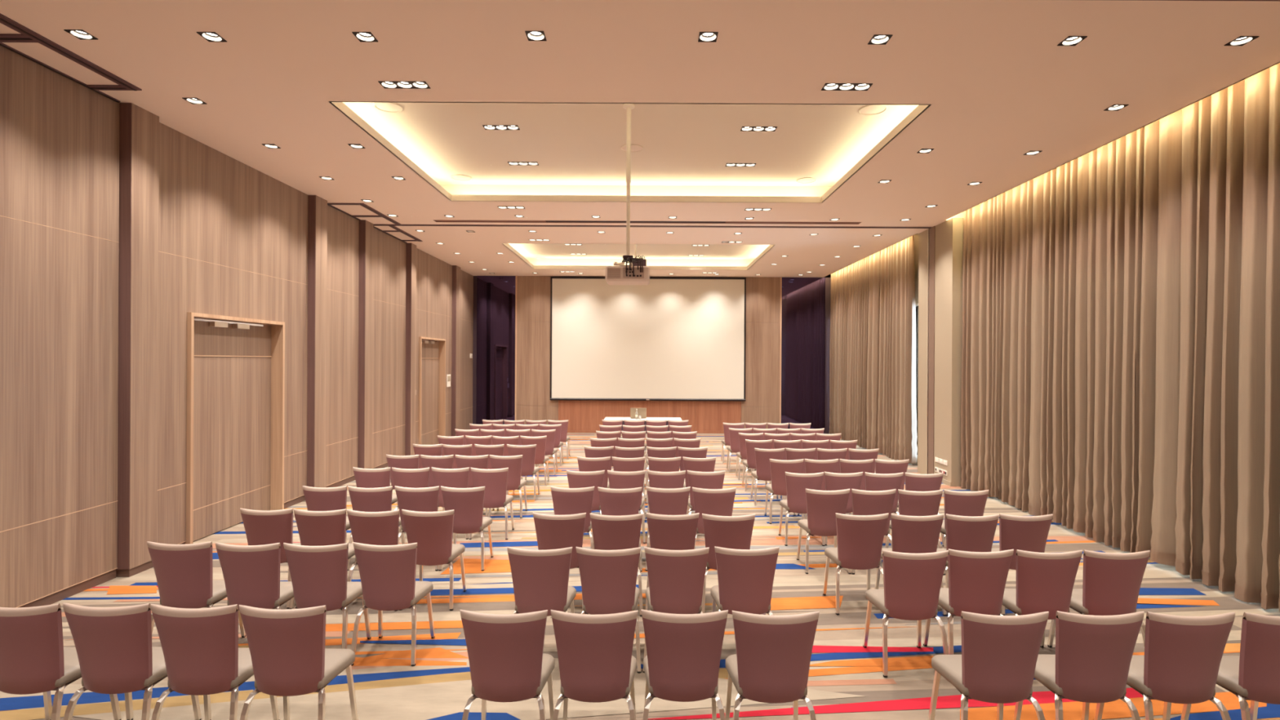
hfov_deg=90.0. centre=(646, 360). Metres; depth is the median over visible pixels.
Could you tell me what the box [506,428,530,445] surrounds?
banquet chair
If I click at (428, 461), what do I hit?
banquet chair
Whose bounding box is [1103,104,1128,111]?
recessed light
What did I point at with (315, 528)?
banquet chair
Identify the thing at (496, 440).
banquet chair
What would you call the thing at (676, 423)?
banquet chair
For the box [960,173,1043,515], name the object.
curtain
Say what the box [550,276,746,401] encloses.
projection screen
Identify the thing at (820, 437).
banquet chair
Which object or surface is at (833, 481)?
banquet chair
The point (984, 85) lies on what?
ceiling
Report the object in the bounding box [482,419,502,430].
banquet chair
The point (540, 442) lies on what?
banquet chair
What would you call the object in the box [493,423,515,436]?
banquet chair
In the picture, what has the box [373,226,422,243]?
trim
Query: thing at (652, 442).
banquet chair
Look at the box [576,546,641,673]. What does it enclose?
banquet chair
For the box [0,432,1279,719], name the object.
floor
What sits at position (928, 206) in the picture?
recessed light
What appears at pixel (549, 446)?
banquet chair
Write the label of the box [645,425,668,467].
banquet chair
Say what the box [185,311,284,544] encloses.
door
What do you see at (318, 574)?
banquet chair
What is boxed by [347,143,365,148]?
recessed light
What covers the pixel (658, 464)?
banquet chair
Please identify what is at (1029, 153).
recessed light
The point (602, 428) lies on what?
banquet chair
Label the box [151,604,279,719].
banquet chair
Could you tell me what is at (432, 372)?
door
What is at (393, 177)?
recessed light
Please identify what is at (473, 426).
banquet chair
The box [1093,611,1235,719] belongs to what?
banquet chair
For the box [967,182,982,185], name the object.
recessed light
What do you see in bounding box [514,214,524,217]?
recessed light
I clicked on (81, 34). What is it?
recessed light
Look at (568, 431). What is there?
baseboard
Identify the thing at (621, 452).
banquet chair
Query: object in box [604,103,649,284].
projector
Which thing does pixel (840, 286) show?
curtain
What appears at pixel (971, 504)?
banquet chair
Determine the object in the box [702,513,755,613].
banquet chair
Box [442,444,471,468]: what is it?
banquet chair
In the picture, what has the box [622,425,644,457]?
banquet chair
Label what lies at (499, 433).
banquet chair
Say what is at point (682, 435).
banquet chair
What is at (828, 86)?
recessed light
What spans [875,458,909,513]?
banquet chair
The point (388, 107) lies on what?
ceiling speaker
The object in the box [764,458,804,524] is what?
banquet chair
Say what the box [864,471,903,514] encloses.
banquet chair
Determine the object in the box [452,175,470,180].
grille
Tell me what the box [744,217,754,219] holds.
recessed light
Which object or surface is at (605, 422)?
banquet chair
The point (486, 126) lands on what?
recessed light
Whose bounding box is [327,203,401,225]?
trim
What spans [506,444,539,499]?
banquet chair
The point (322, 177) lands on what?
recessed light
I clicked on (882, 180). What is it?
recessed light
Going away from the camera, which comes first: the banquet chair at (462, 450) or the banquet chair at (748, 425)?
the banquet chair at (462, 450)
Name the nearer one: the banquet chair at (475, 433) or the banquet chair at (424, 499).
the banquet chair at (424, 499)
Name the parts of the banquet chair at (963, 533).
seat, leg, backrest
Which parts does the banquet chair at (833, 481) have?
leg, backrest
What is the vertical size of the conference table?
0.755 m
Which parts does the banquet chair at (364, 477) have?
backrest, seat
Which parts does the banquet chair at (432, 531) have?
leg, backrest, leg, seat, leg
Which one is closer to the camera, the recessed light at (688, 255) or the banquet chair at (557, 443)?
the banquet chair at (557, 443)
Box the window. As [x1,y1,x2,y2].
[915,303,918,456]
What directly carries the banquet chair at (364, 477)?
on the floor
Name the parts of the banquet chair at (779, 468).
leg, seat, leg, backrest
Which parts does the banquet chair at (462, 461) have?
backrest, leg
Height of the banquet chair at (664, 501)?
0.904 m
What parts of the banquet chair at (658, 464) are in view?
backrest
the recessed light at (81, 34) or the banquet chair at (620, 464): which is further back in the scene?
the banquet chair at (620, 464)
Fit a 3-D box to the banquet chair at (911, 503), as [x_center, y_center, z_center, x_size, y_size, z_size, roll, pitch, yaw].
[2.950,1.839,7.095,0.496,0.904,0.509,0,0,0]
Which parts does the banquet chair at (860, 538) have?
leg, leg, seat, backrest, leg, leg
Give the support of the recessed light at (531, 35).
in the ceiling
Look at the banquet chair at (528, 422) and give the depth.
14.67 m
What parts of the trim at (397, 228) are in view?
rail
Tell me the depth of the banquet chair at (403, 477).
8.12 m
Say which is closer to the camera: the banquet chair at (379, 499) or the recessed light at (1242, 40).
the recessed light at (1242, 40)
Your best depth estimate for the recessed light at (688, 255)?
18.24 m
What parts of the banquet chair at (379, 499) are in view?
leg, backrest, leg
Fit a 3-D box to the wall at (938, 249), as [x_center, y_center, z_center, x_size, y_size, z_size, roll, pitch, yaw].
[5.889,-0.391,8.500,0.625,5.400,23.600,0,0,0]
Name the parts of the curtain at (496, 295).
edge trim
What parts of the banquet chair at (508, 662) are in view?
leg, leg, backrest, seat, leg, leg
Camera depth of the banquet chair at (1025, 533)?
5.80 m
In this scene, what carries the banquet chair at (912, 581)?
on the floor
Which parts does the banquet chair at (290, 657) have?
leg, backrest, leg, seat, leg, leg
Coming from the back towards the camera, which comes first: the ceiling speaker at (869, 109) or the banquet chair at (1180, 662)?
the ceiling speaker at (869, 109)
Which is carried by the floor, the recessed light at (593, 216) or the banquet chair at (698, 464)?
the banquet chair at (698, 464)
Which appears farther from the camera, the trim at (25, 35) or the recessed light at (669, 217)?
the recessed light at (669, 217)
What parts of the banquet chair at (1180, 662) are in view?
leg, leg, leg, seat, backrest, leg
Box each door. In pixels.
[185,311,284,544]
[418,336,445,444]
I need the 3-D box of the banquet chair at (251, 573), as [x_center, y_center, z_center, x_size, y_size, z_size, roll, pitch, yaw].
[-2.981,1.809,4.976,0.496,0.904,0.509,0,0,0]
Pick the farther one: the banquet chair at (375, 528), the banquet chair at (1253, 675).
the banquet chair at (375, 528)
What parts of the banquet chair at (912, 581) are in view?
leg, leg, seat, backrest, leg, leg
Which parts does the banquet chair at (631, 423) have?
backrest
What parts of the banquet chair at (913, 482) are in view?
backrest, leg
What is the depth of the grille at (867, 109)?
7.60 m
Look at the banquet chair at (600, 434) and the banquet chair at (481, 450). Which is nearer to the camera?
the banquet chair at (481, 450)
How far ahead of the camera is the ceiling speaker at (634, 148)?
9.02 m
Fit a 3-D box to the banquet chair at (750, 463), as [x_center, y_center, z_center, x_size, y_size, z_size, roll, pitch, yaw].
[1.970,1.831,11.448,0.488,0.899,0.502,0,0,0]
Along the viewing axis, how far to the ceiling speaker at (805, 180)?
10.56 m
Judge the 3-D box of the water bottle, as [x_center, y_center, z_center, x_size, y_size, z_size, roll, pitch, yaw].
[-0.262,1.393,16.680,0.069,0.262,0.069,0,0,0]
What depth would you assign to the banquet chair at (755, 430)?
13.12 m
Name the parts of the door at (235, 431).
frame post, kick panel, header panel, kick panel, frame post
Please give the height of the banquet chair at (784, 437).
0.899 m
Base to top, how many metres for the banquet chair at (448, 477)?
0.904 m
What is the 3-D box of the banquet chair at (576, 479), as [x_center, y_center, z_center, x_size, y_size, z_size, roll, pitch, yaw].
[-0.768,1.820,8.209,0.496,0.904,0.509,0,0,0]
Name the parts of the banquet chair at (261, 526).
backrest, leg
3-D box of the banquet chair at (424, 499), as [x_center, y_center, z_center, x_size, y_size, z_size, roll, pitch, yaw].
[-2.497,1.812,7.146,0.496,0.904,0.509,0,0,0]
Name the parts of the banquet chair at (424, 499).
leg, backrest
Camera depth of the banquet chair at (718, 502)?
6.95 m
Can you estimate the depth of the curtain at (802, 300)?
20.17 m
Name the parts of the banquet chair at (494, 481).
backrest, leg, seat, leg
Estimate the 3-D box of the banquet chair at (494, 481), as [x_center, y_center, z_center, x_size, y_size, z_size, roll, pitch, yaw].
[-2.006,1.814,8.357,0.496,0.904,0.509,0,0,0]
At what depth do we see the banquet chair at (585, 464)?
9.12 m
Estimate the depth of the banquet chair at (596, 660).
3.52 m
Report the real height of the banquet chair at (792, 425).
0.899 m
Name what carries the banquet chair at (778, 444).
on the floor
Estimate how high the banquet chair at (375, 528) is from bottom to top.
0.904 m
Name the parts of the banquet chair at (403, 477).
backrest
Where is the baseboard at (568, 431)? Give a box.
[567,430,724,433]
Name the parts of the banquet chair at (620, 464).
backrest, leg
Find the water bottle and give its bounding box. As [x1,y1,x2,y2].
[635,408,637,419]
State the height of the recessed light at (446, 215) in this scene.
0.056 m
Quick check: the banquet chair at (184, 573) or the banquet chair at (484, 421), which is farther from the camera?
the banquet chair at (484, 421)
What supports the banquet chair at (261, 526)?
on the floor
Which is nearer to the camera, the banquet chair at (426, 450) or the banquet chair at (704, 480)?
the banquet chair at (704, 480)
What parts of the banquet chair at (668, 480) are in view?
backrest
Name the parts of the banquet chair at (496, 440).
backrest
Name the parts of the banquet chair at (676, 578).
leg, seat, backrest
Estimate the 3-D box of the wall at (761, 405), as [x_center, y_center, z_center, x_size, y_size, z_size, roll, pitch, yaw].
[0.227,-0.419,20.255,12.150,5.400,0.190,0,0,0]
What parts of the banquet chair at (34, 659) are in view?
backrest, leg, leg, seat, leg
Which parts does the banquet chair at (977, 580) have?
leg, leg, seat, backrest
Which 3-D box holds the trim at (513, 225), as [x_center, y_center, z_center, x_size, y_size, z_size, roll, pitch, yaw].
[0.063,-2.652,12.600,11.060,0.035,0.100,0,0,0]
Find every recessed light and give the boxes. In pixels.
[63,29,97,39]
[182,97,207,104]
[196,31,226,41]
[262,143,280,148]
[319,176,333,179]
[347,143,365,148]
[351,31,377,41]
[360,199,373,202]
[377,80,431,88]
[391,176,405,179]
[444,214,454,217]
[482,124,519,129]
[497,206,524,208]
[507,161,538,164]
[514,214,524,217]
[524,31,546,40]
[528,239,550,240]
[591,215,599,217]
[668,216,676,218]
[688,254,704,256]
[697,31,718,41]
[721,241,742,243]
[725,163,755,166]
[740,126,777,131]
[744,208,771,210]
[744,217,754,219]
[821,83,872,90]
[867,34,892,44]
[878,179,891,182]
[899,218,911,221]
[917,148,933,153]
[924,204,937,207]
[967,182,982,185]
[1022,151,1041,155]
[1057,35,1087,45]
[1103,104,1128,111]
[1223,35,1259,45]
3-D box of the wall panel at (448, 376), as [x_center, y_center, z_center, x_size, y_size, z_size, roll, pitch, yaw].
[-5.474,0.553,17.700,0.018,0.340,0.300,0,0,0]
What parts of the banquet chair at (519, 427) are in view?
backrest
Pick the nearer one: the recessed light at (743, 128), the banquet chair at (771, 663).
the banquet chair at (771, 663)
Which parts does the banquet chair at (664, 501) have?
leg, backrest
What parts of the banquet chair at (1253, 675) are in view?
leg, seat, leg, leg, backrest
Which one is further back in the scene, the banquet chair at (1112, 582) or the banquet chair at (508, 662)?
the banquet chair at (1112, 582)
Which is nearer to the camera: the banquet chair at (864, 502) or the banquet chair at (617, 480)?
the banquet chair at (864, 502)
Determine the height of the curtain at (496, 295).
4.930 m
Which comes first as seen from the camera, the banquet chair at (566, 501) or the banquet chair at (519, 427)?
the banquet chair at (566, 501)
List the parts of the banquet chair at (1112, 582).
leg, seat, backrest, leg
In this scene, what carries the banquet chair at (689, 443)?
on the floor
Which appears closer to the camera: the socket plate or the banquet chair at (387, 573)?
the banquet chair at (387, 573)
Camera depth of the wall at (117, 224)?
6.82 m
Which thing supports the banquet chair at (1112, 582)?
on the floor
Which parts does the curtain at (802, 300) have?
edge trim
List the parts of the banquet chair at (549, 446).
backrest, leg, leg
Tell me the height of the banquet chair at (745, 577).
0.904 m
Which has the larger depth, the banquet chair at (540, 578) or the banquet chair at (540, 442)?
the banquet chair at (540, 442)
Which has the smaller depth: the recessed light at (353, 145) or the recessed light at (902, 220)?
the recessed light at (353, 145)
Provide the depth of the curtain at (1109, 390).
7.83 m
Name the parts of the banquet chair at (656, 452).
leg, backrest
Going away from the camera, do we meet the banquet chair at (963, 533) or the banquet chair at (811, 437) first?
the banquet chair at (963, 533)
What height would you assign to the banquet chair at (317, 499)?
0.904 m
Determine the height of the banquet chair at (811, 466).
0.904 m
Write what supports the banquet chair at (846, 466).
on the floor
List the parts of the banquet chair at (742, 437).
leg, seat, leg, backrest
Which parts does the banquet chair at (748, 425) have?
backrest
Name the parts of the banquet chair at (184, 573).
leg, backrest, seat, leg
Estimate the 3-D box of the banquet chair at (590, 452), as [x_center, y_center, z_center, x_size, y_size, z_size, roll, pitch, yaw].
[-0.767,1.818,10.459,0.488,0.899,0.502,0,0,0]
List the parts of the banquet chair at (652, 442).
leg, backrest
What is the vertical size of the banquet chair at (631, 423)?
0.899 m
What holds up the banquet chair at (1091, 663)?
on the floor
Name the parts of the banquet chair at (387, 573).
leg, leg, backrest, seat, leg, leg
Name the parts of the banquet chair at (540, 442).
backrest, leg, seat, leg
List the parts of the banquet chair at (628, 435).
backrest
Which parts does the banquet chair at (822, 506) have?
leg, seat, leg, backrest, leg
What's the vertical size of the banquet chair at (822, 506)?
0.904 m
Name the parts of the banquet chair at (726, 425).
leg, backrest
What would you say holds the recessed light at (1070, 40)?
in the ceiling
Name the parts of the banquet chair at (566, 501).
backrest, leg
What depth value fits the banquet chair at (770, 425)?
14.27 m
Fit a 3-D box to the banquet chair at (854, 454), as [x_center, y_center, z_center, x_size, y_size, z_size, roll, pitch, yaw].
[3.438,1.839,10.339,0.488,0.899,0.502,0,0,0]
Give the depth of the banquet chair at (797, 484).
7.95 m
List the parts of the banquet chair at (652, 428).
backrest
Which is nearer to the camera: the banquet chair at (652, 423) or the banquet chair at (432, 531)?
the banquet chair at (432, 531)
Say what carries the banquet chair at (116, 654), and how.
on the floor
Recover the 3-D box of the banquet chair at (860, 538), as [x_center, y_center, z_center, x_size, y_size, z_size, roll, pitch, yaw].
[1.953,1.834,6.006,0.496,0.904,0.509,0,0,0]
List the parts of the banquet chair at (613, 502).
backrest, leg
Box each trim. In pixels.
[0,13,142,102]
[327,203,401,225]
[373,224,932,228]
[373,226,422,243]
[432,219,861,224]
[1133,0,1279,0]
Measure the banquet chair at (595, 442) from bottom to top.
0.899 m
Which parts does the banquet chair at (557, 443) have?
backrest, leg, leg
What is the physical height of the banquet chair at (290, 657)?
0.904 m
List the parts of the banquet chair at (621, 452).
backrest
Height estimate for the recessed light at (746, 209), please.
0.056 m
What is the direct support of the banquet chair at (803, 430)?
on the floor
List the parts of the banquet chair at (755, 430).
backrest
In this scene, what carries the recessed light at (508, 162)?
in the ceiling
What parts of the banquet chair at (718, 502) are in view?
backrest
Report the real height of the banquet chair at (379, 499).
0.904 m
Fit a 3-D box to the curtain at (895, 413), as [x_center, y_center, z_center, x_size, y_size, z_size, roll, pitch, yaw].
[5.809,-0.306,14.990,0.282,5.210,2.021,0,0,0]
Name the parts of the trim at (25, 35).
rail, rail, rail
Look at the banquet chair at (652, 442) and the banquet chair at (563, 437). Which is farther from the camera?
the banquet chair at (563, 437)
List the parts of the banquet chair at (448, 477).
backrest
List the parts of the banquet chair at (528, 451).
backrest, leg, seat, leg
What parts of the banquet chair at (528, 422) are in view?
backrest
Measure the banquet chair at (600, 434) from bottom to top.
0.899 m
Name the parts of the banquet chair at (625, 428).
backrest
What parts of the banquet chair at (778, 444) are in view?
backrest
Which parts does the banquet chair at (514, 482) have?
leg, backrest, leg, seat, leg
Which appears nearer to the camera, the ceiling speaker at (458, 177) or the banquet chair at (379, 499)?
the banquet chair at (379, 499)
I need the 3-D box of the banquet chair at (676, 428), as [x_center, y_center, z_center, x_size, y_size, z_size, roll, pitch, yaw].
[0.719,1.825,13.856,0.488,0.899,0.502,0,0,0]
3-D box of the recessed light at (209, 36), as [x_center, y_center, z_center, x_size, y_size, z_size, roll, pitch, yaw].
[-3.579,-2.690,5.270,0.150,0.056,0.150,0,0,0]
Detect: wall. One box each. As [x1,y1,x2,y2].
[0,45,473,607]
[472,275,831,433]
[914,217,963,486]
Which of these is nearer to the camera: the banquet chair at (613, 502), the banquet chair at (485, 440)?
the banquet chair at (613, 502)
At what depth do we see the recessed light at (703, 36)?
5.26 m
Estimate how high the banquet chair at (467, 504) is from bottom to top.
0.904 m
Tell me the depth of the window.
14.49 m
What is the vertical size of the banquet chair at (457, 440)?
0.899 m
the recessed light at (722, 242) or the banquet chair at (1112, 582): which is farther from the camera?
the recessed light at (722, 242)
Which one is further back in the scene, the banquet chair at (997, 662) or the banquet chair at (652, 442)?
the banquet chair at (652, 442)
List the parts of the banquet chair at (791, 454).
backrest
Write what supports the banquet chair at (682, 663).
on the floor
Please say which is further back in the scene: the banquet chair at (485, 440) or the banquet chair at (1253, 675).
the banquet chair at (485, 440)
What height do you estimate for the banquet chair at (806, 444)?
0.899 m
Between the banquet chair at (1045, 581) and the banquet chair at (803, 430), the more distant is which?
the banquet chair at (803, 430)
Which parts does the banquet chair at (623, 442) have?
backrest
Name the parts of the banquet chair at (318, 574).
backrest, seat, leg, leg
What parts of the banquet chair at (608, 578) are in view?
backrest, seat, leg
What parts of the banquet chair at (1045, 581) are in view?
seat, leg, backrest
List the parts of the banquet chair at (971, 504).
seat, leg, backrest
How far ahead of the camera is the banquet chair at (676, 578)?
4.71 m
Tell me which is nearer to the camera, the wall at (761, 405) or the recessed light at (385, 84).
the recessed light at (385, 84)
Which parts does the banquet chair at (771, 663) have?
leg, leg, seat, backrest, leg, leg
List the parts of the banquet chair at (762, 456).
leg, seat, leg, backrest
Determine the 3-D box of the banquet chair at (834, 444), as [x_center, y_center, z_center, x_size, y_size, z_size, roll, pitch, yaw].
[3.460,1.839,11.442,0.488,0.899,0.502,0,0,0]
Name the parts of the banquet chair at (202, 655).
leg, backrest, leg, seat, leg, leg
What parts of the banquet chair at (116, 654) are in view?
leg, backrest, seat, leg, leg, leg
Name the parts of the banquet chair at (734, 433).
leg, leg, backrest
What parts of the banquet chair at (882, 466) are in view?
backrest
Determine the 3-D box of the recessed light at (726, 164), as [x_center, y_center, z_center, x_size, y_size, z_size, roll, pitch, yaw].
[1.435,-3.015,9.773,0.450,0.056,0.150,0,0,0]
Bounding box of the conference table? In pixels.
[604,417,681,433]
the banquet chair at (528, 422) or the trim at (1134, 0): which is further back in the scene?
the banquet chair at (528, 422)
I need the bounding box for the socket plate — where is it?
[942,459,947,465]
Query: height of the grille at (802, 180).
0.003 m
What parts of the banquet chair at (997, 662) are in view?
leg, leg, seat, leg, backrest, leg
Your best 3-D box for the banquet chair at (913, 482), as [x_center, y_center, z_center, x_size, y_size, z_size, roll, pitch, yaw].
[3.449,1.841,8.155,0.496,0.904,0.509,0,0,0]
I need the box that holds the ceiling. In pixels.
[0,0,1279,277]
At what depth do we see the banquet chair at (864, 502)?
6.89 m
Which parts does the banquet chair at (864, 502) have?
backrest, leg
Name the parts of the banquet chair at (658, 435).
backrest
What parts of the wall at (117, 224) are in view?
wood panel, wood panel, wood panel, wood panel, wood panel, wood panel, wood panel, wood panel, wood panel, wood panel, wood panel, wood panel, wood panel, wood panel, wood panel, wood panel, wood panel, wood panel, wood panel, wood panel, wood panel, wood panel, wood panel, wood panel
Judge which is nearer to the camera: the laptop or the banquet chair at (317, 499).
the banquet chair at (317, 499)
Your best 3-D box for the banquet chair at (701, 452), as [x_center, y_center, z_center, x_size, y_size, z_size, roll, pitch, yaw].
[0.735,1.825,10.430,0.488,0.899,0.502,0,0,0]
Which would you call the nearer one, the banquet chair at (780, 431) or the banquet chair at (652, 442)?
the banquet chair at (652, 442)
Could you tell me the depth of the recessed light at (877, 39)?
5.30 m
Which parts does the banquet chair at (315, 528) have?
leg, backrest, seat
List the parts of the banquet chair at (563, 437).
backrest, leg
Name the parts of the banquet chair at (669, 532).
leg, backrest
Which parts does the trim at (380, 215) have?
rail, rail, rail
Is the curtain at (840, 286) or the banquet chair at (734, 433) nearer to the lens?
the banquet chair at (734, 433)
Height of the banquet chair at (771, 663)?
0.904 m
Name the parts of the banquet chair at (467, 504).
leg, backrest, leg, seat, leg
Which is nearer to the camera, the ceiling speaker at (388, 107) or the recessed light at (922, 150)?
the ceiling speaker at (388, 107)
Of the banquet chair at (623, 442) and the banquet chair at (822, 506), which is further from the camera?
the banquet chair at (623, 442)
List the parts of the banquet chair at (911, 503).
leg, backrest, leg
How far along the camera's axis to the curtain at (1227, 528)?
6.32 m
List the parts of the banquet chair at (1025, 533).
seat, leg, backrest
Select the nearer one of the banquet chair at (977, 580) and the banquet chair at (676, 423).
the banquet chair at (977, 580)
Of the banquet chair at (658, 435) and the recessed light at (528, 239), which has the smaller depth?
the banquet chair at (658, 435)
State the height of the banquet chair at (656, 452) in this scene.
0.899 m
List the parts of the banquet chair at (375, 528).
leg, backrest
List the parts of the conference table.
modesty panel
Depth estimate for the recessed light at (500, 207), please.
11.16 m
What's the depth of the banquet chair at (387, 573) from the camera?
4.81 m
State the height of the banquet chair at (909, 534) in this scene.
0.904 m
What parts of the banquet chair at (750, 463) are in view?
leg, seat, leg, backrest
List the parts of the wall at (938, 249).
partition post, skirting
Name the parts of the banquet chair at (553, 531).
backrest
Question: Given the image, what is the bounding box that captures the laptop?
[630,408,646,418]
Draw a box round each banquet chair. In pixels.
[0,603,121,719]
[62,603,201,719]
[146,541,245,637]
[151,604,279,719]
[215,542,293,610]
[239,604,358,719]
[240,507,301,608]
[283,542,371,648]
[289,508,355,609]
[302,485,350,542]
[346,509,405,610]
[347,485,404,570]
[351,466,399,534]
[351,542,435,666]
[386,454,419,489]
[391,466,438,511]
[395,485,439,570]
[401,509,466,610]
[413,444,442,468]
[420,454,453,487]
[431,466,469,539]
[437,435,463,455]
[438,485,493,571]
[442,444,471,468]
[454,428,479,444]
[455,454,494,516]
[460,609,555,719]
[465,435,491,456]
[468,467,514,539]
[469,423,491,436]
[474,444,504,469]
[480,428,504,444]
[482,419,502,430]
[488,454,527,518]
[492,435,522,479]
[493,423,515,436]
[503,419,524,430]
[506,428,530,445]
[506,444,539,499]
[506,546,576,616]
[515,423,537,466]
[520,435,549,485]
[525,419,546,456]
[531,429,557,474]
[533,512,586,608]
[538,423,563,466]
[546,419,569,458]
[550,486,594,549]
[551,609,638,719]
[566,470,604,515]
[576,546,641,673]
[577,456,610,488]
[583,445,613,471]
[587,512,643,616]
[590,437,617,466]
[595,431,620,457]
[597,486,642,571]
[599,424,621,438]
[602,419,622,438]
[607,470,645,543]
[611,456,645,520]
[614,446,644,499]
[617,437,644,488]
[621,431,645,477]
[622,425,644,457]
[623,419,644,455]
[640,608,728,719]
[642,546,709,672]
[645,419,666,457]
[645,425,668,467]
[645,437,672,488]
[645,446,676,502]
[645,486,690,571]
[645,512,699,610]
[646,456,680,520]
[646,470,685,543]
[647,431,671,469]
[667,419,688,438]
[669,425,691,447]
[672,431,697,457]
[673,437,700,457]
[677,446,707,471]
[682,456,715,487]
[686,470,725,514]
[692,487,736,549]
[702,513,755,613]
[710,546,779,615]
[720,422,744,462]
[724,610,819,719]
[726,427,752,471]
[735,432,763,479]
[742,439,772,490]
[745,422,766,460]
[750,448,785,505]
[752,427,776,471]
[764,432,789,448]
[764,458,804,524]
[767,422,788,434]
[768,439,800,484]
[777,427,800,440]
[778,471,825,546]
[780,448,815,499]
[789,422,811,433]
[790,432,815,448]
[796,488,851,573]
[797,458,838,519]
[800,427,824,440]
[801,439,828,459]
[816,433,840,448]
[817,448,847,473]
[822,512,888,614]
[824,471,862,545]
[830,440,857,459]
[839,458,873,490]
[848,448,879,473]
[851,488,896,573]
[862,550,949,677]
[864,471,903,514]
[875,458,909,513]
[875,513,946,616]
[884,488,945,575]
[893,472,944,546]
[923,548,1013,654]
[928,611,1048,719]
[936,513,1002,615]
[940,489,988,573]
[991,513,1053,615]
[1001,549,1082,647]
[1013,610,1144,719]
[1047,550,1150,647]
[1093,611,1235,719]
[1180,612,1279,719]
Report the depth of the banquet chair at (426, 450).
10.41 m
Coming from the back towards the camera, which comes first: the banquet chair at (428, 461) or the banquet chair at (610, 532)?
the banquet chair at (428, 461)
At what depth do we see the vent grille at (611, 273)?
7.31 m
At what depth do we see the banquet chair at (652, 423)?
14.82 m
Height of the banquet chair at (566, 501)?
0.904 m
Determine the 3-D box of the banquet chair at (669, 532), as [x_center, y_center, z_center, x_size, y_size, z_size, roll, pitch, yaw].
[0.233,1.825,5.980,0.496,0.904,0.509,0,0,0]
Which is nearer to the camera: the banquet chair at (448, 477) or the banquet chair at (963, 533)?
the banquet chair at (963, 533)
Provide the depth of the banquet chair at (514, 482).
9.26 m
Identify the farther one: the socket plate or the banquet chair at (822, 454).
the socket plate
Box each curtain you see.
[829,264,851,440]
[848,252,877,449]
[874,235,917,463]
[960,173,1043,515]
[1040,109,1180,566]
[1174,62,1279,612]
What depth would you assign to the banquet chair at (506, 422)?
14.68 m
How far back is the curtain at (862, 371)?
16.97 m
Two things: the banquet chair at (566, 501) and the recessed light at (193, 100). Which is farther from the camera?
the banquet chair at (566, 501)
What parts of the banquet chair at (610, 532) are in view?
backrest, seat, leg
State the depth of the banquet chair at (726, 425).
14.27 m
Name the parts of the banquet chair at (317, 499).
backrest, seat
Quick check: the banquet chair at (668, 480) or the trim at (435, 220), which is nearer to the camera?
the banquet chair at (668, 480)
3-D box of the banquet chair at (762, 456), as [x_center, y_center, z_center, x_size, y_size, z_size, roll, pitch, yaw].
[1.946,1.831,10.333,0.488,0.899,0.502,0,0,0]
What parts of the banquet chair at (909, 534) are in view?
leg, seat, backrest, leg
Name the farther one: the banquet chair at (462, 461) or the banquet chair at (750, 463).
the banquet chair at (750, 463)
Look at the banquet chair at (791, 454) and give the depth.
10.14 m
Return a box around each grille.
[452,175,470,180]
[606,267,621,278]
[622,145,641,151]
[797,177,815,182]
[860,105,885,114]
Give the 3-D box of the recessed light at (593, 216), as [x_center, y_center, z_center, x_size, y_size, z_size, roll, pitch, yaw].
[-0.934,-2.677,11.799,0.150,0.056,0.150,0,0,0]
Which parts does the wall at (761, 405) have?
wood panel, wood panel, wood panel, wood panel, wood panel, wood panel, wood panel, wood panel, wood panel, wood panel, wood panel, wood panel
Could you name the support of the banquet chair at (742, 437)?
on the floor
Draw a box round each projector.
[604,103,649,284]
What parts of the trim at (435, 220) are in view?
diffuser blade, diffuser blade, diffuser blade, diffuser blade, diffuser blade, diffuser blade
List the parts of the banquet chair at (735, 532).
leg, backrest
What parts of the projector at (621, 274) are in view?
ceiling plate, connector panel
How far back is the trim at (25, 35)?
5.59 m
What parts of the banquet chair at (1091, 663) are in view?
leg, leg, seat, leg, backrest, leg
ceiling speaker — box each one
[373,102,403,112]
[450,174,471,181]
[620,143,644,152]
[796,177,817,183]
[857,104,887,115]
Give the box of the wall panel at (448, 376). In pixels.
[446,374,450,386]
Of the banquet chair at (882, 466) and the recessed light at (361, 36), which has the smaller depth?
the recessed light at (361, 36)
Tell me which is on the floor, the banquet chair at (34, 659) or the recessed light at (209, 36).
the banquet chair at (34, 659)
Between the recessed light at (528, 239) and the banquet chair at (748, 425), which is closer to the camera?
the recessed light at (528, 239)
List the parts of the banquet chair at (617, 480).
backrest, seat, leg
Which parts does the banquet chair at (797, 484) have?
leg, seat, leg, backrest, leg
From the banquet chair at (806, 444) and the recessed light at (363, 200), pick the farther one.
the banquet chair at (806, 444)
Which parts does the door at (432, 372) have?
frame post, kick panel, header panel, kick panel, frame post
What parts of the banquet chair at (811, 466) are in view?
backrest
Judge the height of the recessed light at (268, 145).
0.056 m
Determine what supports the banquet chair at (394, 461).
on the floor
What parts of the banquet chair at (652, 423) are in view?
backrest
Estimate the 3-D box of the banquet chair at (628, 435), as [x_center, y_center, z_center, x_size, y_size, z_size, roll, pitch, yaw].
[-0.255,1.820,12.677,0.488,0.899,0.502,0,0,0]

